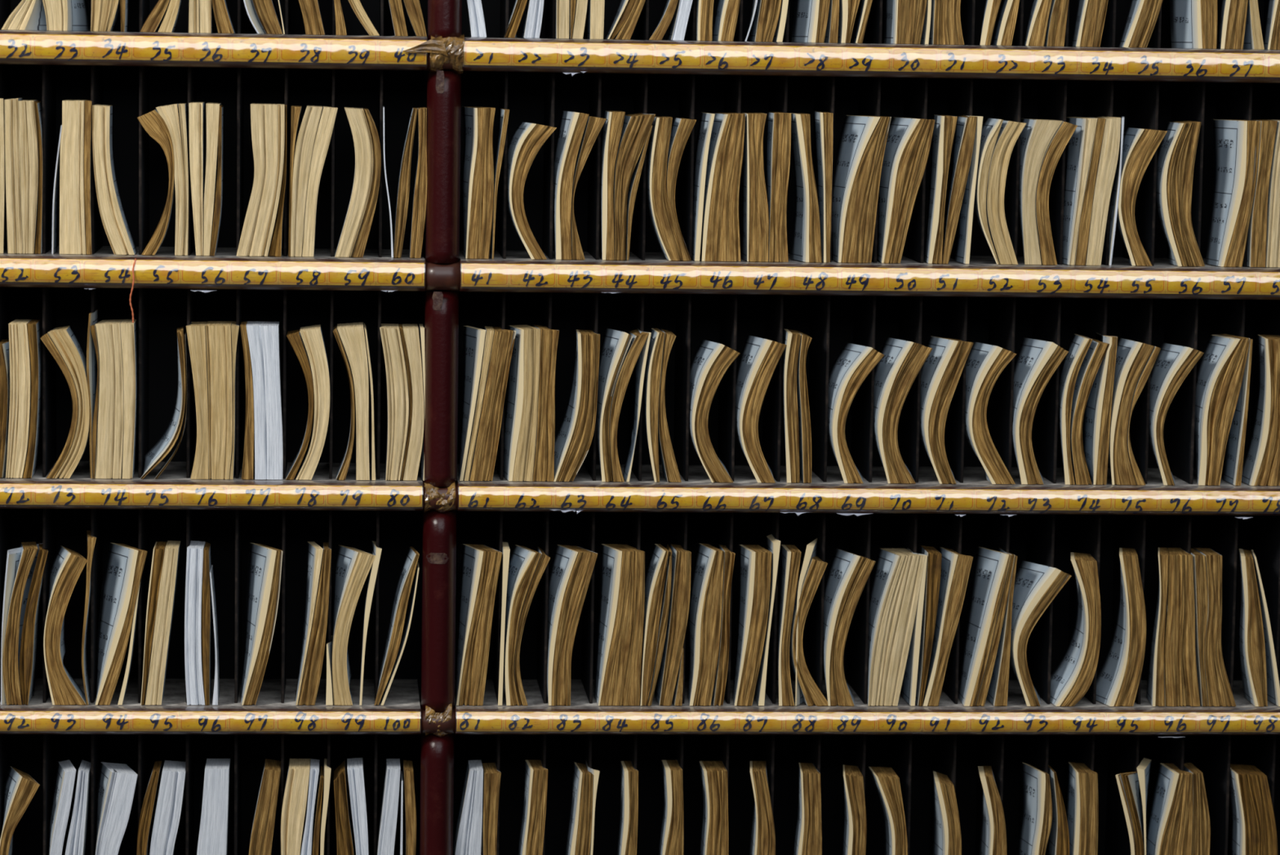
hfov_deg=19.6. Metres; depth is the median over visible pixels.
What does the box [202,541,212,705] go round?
paper pad
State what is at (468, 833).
paper pad
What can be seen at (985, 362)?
paper pad
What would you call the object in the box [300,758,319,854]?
paper pad
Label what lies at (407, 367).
paper pad
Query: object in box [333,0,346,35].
paper pad
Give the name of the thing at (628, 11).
paper pad
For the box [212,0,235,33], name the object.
paper pad
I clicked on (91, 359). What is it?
slip
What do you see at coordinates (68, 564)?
paper pad
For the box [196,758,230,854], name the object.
paper pad
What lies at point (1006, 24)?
paper pad
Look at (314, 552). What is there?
paper pad
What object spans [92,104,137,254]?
paper pad
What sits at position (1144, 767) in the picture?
slip
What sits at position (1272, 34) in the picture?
paper pad
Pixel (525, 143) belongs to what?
paper pad
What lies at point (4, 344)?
paper pad
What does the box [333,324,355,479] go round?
paper pad
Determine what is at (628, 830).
paper pad
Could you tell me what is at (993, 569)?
paper pad
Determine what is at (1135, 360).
paper pad
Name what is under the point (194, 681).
paper pad
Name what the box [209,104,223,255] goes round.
paper pad
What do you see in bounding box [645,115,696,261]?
paper pad
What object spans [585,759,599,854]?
slip
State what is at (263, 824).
paper pad
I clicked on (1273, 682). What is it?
slip
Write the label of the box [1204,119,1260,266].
paper pad
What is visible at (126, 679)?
slip
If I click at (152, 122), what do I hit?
paper pad
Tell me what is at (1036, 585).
paper pad
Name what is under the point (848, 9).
paper pad
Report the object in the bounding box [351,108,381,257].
paper pad
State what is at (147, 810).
paper pad
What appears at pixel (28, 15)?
paper pad
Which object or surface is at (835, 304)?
shelf
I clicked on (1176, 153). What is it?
paper pad
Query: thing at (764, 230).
paper pad
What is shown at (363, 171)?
paper pad
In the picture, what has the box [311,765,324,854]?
paper pad
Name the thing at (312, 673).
paper pad
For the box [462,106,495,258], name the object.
paper pad
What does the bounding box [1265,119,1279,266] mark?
paper pad
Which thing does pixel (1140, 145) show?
paper pad
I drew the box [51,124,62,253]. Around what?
slip
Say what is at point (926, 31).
slip
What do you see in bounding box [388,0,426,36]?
paper pad
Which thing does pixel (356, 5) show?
paper pad
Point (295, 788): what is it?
paper pad
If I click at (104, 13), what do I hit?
paper pad
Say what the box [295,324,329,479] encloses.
paper pad
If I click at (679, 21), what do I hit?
paper pad
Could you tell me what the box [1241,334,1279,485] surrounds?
paper pad
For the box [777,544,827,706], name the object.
paper pad
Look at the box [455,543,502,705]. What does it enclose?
paper pad
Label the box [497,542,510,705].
slip
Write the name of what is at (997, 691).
paper pad
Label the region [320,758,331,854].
slip
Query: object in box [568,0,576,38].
paper pad
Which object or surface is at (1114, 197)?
slip
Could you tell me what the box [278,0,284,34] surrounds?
slip
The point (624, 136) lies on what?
paper pad
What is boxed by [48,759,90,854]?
paper pad
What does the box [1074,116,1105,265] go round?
paper pad
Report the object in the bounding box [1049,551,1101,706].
paper pad
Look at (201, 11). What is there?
paper pad
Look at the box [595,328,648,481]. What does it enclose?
paper pad
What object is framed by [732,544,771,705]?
paper pad
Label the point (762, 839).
paper pad
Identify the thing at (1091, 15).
paper pad
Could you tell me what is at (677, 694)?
slip
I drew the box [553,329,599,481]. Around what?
paper pad
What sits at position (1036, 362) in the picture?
paper pad
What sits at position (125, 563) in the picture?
paper pad
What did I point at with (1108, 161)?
paper pad
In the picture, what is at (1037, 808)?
paper pad
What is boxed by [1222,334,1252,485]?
slip
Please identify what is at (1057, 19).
paper pad
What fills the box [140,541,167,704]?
paper pad
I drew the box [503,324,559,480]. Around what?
paper pad
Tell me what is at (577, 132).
paper pad
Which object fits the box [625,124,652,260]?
slip
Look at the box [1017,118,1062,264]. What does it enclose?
paper pad
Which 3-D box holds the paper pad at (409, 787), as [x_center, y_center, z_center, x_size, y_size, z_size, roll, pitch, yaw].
[-0.256,0.461,4.121,0.014,0.176,0.060,0,6,-5]
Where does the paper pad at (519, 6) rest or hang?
on the shelf at (835, 304)
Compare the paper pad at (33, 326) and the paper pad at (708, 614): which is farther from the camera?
the paper pad at (708, 614)
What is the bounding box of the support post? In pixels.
[403,0,464,854]
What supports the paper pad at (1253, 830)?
on the shelf at (835, 304)
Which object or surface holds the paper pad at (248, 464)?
on the shelf at (135, 72)
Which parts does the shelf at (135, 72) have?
shelf rail, shelf rail, shelf rail, shelf rail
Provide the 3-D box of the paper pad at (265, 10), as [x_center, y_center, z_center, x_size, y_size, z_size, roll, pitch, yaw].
[-0.412,-0.506,4.005,0.055,0.162,0.059,0,6,-5]
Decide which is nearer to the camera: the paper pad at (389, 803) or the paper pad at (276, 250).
the paper pad at (276, 250)
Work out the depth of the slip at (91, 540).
4.04 m
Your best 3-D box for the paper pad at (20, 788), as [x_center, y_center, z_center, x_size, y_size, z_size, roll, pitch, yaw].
[-0.682,0.462,4.088,0.046,0.169,0.060,0,6,-5]
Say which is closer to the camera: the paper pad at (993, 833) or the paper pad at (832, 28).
the paper pad at (832, 28)
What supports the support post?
on the floor
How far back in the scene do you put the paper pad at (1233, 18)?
4.07 m
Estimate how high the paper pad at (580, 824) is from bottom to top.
0.173 m
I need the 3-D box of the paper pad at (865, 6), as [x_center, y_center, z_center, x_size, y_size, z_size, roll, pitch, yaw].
[0.250,-0.508,4.058,0.033,0.175,0.060,0,6,-5]
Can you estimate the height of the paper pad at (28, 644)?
0.171 m
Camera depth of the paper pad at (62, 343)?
4.01 m
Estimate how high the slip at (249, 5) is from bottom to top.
0.161 m
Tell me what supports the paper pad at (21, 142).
on the shelf at (135, 72)
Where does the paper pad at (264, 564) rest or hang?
on the shelf at (135, 72)
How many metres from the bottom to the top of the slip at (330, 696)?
0.068 m
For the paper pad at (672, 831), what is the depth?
4.12 m
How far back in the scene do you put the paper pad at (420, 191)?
4.02 m
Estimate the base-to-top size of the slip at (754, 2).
0.172 m
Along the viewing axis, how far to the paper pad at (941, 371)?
4.09 m
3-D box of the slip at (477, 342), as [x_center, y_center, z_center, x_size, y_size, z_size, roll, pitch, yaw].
[-0.180,-0.027,4.076,0.036,0.165,0.059,0,6,-5]
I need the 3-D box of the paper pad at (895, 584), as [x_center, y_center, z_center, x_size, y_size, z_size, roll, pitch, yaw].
[0.282,0.222,4.139,0.060,0.168,0.058,0,6,-5]
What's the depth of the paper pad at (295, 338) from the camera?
4.03 m
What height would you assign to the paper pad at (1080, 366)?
0.162 m
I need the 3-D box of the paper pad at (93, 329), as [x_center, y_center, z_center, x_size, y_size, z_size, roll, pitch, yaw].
[-0.592,-0.031,4.042,0.010,0.167,0.060,0,6,-5]
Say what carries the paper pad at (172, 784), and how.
on the shelf at (135, 72)
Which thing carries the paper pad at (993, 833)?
on the shelf at (835, 304)
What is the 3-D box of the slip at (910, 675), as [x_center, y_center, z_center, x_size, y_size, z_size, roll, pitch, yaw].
[0.306,0.222,4.141,0.014,0.169,0.059,0,6,-7]
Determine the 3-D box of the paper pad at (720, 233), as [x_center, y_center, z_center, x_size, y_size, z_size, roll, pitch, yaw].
[0.089,-0.264,4.071,0.045,0.161,0.060,0,6,-5]
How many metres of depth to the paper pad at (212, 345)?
4.03 m
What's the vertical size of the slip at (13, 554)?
0.170 m
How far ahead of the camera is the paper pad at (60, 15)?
3.97 m
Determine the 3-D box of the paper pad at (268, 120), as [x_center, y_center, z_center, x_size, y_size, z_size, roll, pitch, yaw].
[-0.412,-0.269,4.031,0.051,0.164,0.059,0,6,-5]
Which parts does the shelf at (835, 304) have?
shelf rail, shelf rail, shelf rail, shelf rail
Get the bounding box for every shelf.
[0,0,427,854]
[453,0,1279,854]
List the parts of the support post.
post, joint rail, post, joint rail, joint rail, post, joint rail, post, post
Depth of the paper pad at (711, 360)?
4.07 m
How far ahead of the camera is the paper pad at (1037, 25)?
4.05 m
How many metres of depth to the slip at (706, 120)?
4.05 m
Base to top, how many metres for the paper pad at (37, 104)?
0.163 m
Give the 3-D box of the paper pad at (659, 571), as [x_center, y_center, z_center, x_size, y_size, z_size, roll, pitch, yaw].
[0.016,0.218,4.117,0.032,0.172,0.060,0,6,-5]
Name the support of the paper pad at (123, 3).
on the shelf at (135, 72)
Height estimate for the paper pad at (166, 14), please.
0.161 m
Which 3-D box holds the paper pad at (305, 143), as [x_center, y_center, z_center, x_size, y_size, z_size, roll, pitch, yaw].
[-0.354,-0.268,4.036,0.050,0.162,0.059,0,6,-5]
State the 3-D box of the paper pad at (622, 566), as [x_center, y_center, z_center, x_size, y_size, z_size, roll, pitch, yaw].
[-0.023,0.218,4.114,0.050,0.172,0.061,0,6,-5]
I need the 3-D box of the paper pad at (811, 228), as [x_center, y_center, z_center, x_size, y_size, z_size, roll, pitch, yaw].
[0.186,-0.265,4.079,0.042,0.163,0.060,0,6,-5]
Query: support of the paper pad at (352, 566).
on the shelf at (135, 72)
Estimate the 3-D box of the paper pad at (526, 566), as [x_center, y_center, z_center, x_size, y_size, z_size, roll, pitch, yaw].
[-0.126,0.218,4.106,0.048,0.170,0.060,0,6,-5]
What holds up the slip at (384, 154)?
on the shelf at (135, 72)
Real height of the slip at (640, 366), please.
0.164 m
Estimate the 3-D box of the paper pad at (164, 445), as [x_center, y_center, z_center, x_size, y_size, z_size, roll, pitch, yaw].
[-0.518,-0.027,4.048,0.050,0.161,0.059,0,6,-5]
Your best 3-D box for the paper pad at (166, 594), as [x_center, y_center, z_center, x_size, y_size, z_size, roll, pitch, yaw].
[-0.523,0.214,4.074,0.036,0.173,0.059,0,6,-5]
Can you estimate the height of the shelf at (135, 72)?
1.922 m
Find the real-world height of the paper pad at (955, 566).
0.170 m
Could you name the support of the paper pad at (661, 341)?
on the shelf at (835, 304)
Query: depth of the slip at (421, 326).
4.04 m
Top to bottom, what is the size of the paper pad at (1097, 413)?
0.165 m
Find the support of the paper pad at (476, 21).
on the shelf at (835, 304)
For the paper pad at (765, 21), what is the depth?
4.03 m
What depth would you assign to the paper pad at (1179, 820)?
4.16 m
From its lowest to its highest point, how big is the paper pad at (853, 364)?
0.150 m
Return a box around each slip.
[0,542,42,704]
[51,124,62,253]
[81,530,96,704]
[86,309,97,478]
[117,582,140,704]
[209,564,219,704]
[243,0,283,33]
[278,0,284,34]
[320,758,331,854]
[325,635,333,704]
[359,540,382,705]
[380,560,419,705]
[382,106,393,257]
[399,770,403,854]
[419,324,425,480]
[458,325,494,480]
[489,108,509,258]
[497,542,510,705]
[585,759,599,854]
[622,328,651,481]
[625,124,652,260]
[672,647,684,705]
[692,112,715,261]
[744,0,757,41]
[754,533,780,705]
[772,0,788,41]
[795,537,817,705]
[902,547,927,705]
[920,0,931,44]
[954,115,982,263]
[1108,116,1124,265]
[1136,757,1151,854]
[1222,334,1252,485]
[1251,549,1279,706]
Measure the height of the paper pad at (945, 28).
0.176 m
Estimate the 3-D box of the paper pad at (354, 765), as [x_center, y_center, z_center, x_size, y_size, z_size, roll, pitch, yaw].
[-0.312,0.459,4.118,0.026,0.178,0.058,0,6,-5]
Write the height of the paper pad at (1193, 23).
0.181 m
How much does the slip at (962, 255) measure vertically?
0.162 m
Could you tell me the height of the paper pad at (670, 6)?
0.171 m
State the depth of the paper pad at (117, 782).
4.07 m
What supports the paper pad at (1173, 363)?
on the shelf at (835, 304)
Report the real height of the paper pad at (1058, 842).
0.173 m
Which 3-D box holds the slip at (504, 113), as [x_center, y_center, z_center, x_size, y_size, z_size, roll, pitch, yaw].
[-0.153,-0.267,4.053,0.017,0.162,0.058,0,6,-5]
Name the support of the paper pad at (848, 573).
on the shelf at (835, 304)
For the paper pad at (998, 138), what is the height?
0.159 m
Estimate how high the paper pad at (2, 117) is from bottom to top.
0.166 m
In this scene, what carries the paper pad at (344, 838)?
on the shelf at (135, 72)
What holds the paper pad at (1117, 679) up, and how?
on the shelf at (835, 304)
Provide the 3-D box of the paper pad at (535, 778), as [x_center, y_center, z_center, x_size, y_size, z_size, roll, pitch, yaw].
[-0.121,0.462,4.133,0.032,0.176,0.060,0,6,-5]
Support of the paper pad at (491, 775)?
on the shelf at (835, 304)
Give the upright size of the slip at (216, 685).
0.146 m
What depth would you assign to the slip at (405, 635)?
4.08 m
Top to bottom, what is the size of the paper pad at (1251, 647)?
0.170 m
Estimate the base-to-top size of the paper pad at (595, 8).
0.169 m
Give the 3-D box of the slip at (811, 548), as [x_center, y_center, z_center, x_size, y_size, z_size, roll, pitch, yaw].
[0.185,0.216,4.131,0.021,0.180,0.061,1,6,3]
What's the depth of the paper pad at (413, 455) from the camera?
4.04 m
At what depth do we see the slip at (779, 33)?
4.03 m
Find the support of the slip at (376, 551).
on the shelf at (135, 72)
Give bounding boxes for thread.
[128,258,136,322]
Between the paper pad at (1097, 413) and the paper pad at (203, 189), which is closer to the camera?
the paper pad at (203, 189)
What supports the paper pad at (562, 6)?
on the shelf at (835, 304)
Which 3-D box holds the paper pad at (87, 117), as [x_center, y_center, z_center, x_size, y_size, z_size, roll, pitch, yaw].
[-0.595,-0.271,4.016,0.008,0.165,0.059,0,6,-5]
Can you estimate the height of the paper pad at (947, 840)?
0.163 m
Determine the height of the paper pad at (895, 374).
0.157 m
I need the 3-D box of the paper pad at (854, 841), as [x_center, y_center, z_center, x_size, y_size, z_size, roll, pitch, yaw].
[0.236,0.467,4.161,0.028,0.170,0.060,0,6,-5]
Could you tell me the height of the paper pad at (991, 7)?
0.177 m
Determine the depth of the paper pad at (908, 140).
4.06 m
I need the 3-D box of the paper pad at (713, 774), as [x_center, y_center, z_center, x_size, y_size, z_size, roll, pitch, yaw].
[0.082,0.464,4.149,0.030,0.175,0.060,0,6,-5]
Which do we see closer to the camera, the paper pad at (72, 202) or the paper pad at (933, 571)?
the paper pad at (72, 202)
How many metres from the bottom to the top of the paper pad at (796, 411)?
0.165 m
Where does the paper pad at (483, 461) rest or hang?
on the shelf at (835, 304)
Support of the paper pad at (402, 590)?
on the shelf at (135, 72)
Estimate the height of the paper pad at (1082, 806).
0.173 m
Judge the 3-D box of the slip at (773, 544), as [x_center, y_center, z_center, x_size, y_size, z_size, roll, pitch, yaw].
[0.141,0.213,4.127,0.021,0.184,0.058,0,6,-5]
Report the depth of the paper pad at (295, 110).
4.00 m
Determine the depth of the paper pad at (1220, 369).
4.12 m
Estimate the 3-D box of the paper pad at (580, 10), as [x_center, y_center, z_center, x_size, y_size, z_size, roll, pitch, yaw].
[-0.063,-0.507,4.034,0.022,0.169,0.058,0,6,-5]
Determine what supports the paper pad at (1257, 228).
on the shelf at (835, 304)
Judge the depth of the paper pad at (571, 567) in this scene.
4.08 m
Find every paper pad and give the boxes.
[0,98,4,253]
[0,339,9,478]
[0,765,39,854]
[1,0,47,30]
[2,541,48,704]
[4,97,39,253]
[5,319,31,477]
[22,319,42,478]
[34,100,42,253]
[40,325,89,478]
[42,0,90,31]
[43,545,87,704]
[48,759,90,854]
[59,99,87,253]
[84,99,92,254]
[90,0,119,31]
[90,321,99,478]
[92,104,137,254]
[95,319,138,478]
[95,542,146,704]
[95,761,137,854]
[120,0,128,31]
[136,760,162,854]
[137,109,175,254]
[140,0,182,32]
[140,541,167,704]
[141,326,186,479]
[145,540,180,704]
[149,760,185,854]
[155,102,188,255]
[184,540,205,704]
[186,320,239,479]
[188,0,213,32]
[188,102,221,255]
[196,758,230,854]
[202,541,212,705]
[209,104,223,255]
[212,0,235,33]
[236,102,284,256]
[240,321,254,479]
[240,542,282,704]
[246,320,282,479]
[248,758,280,854]
[252,0,283,34]
[268,105,286,256]
[280,758,310,854]
[285,328,314,479]
[288,105,302,256]
[290,105,337,257]
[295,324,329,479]
[295,541,323,704]
[298,0,324,35]
[298,542,331,705]
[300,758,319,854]
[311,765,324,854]
[332,544,375,705]
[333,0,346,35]
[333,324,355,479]
[333,759,354,854]
[334,106,373,257]
[337,322,375,479]
[346,757,368,854]
[347,0,379,35]
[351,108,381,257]
[373,546,419,705]
[376,758,400,854]
[379,323,408,479]
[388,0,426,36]
[393,106,426,257]
[399,324,412,479]
[402,324,423,479]
[403,759,416,854]
[453,759,483,854]
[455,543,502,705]
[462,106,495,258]
[465,0,486,37]
[469,326,515,480]
[481,762,501,854]
[503,0,527,37]
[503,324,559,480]
[503,544,550,705]
[506,121,556,259]
[517,759,547,854]
[521,0,543,38]
[546,544,597,705]
[552,111,605,259]
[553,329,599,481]
[555,0,569,38]
[565,761,592,854]
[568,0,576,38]
[571,0,587,39]
[586,0,604,39]
[594,543,644,705]
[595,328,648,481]
[600,111,655,260]
[605,0,645,39]
[617,760,638,854]
[640,543,671,705]
[643,328,681,482]
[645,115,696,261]
[648,0,678,39]
[655,543,691,705]
[658,759,684,854]
[666,0,693,40]
[687,542,735,705]
[688,339,740,482]
[695,0,714,40]
[698,760,728,854]
[701,112,745,261]
[711,0,740,40]
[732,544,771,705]
[734,334,786,482]
[741,111,791,262]
[749,0,782,41]
[749,760,775,854]
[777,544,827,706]
[782,328,812,482]
[790,111,832,262]
[791,0,830,42]
[793,762,822,854]
[822,548,875,706]
[823,0,839,42]
[827,342,884,483]
[831,115,891,262]
[837,0,860,43]
[842,764,866,854]
[853,0,872,43]
[866,547,924,705]
[868,766,907,854]
[872,337,932,483]
[877,117,934,262]
[884,0,926,44]
[915,545,942,706]
[919,336,973,484]
[923,546,973,706]
[924,115,977,263]
[928,0,964,44]
[933,770,961,854]
[957,546,1014,706]
[964,341,1016,484]
[973,118,1026,264]
[977,765,1006,854]
[979,0,1001,44]
[986,553,1017,706]
[992,0,1019,45]
[1009,560,1071,706]
[1012,337,1068,484]
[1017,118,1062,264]
[1017,761,1052,854]
[1023,0,1052,45]
[1035,121,1077,264]
[1044,0,1069,46]
[1046,764,1069,854]
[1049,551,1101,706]
[1057,333,1109,484]
[1062,116,1097,265]
[1066,761,1097,854]
[1071,0,1108,46]
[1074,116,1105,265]
[1083,332,1117,484]
[1084,115,1120,265]
[1096,547,1146,706]
[1107,337,1160,484]
[1115,127,1167,266]
[1115,770,1143,854]
[1119,0,1163,47]
[1146,546,1199,706]
[1146,762,1210,854]
[1148,342,1204,484]
[1155,120,1204,266]
[1169,0,1217,48]
[1190,547,1235,706]
[1194,333,1249,485]
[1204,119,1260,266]
[1218,0,1248,48]
[1229,763,1277,854]
[1238,548,1267,706]
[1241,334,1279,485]
[1243,0,1264,49]
[1246,120,1277,266]
[1263,0,1279,49]
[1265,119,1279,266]
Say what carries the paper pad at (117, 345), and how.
on the shelf at (135, 72)
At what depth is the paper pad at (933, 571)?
4.11 m
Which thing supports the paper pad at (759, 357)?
on the shelf at (835, 304)
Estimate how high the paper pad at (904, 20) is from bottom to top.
0.175 m
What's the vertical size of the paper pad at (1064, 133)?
0.157 m
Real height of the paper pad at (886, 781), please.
0.168 m
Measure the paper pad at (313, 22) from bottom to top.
0.163 m
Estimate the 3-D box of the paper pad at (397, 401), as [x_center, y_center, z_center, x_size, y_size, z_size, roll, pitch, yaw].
[-0.270,-0.028,4.069,0.032,0.167,0.059,0,6,-5]
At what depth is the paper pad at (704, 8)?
4.02 m
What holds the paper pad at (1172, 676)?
on the shelf at (835, 304)
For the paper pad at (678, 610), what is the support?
on the shelf at (835, 304)
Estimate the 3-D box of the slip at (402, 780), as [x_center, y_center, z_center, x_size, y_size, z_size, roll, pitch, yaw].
[-0.266,0.467,4.122,0.003,0.163,0.058,0,6,-5]
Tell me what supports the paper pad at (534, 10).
on the shelf at (835, 304)
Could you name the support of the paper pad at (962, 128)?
on the shelf at (835, 304)
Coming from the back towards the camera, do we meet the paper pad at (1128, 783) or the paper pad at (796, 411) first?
the paper pad at (1128, 783)
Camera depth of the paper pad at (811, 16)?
4.04 m
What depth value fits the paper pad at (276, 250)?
4.01 m
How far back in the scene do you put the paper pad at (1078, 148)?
4.08 m
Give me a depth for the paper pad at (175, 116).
4.00 m
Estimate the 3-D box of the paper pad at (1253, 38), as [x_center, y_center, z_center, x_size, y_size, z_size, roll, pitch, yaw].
[0.671,-0.508,4.092,0.026,0.182,0.059,0,6,-5]
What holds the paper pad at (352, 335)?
on the shelf at (135, 72)
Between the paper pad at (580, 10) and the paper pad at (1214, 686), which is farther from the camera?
the paper pad at (1214, 686)
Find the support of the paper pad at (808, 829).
on the shelf at (835, 304)
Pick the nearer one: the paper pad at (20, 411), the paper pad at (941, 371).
the paper pad at (20, 411)
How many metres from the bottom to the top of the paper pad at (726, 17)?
0.172 m
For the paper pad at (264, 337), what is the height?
0.168 m
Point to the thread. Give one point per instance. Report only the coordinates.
(135, 260)
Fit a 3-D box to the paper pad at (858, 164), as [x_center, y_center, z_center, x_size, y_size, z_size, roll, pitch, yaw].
[0.242,-0.263,4.083,0.058,0.160,0.060,0,6,-5]
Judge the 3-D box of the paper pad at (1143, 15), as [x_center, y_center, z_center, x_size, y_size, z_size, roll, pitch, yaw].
[0.557,-0.508,4.082,0.059,0.181,0.060,0,6,-5]
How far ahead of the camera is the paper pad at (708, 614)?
4.10 m

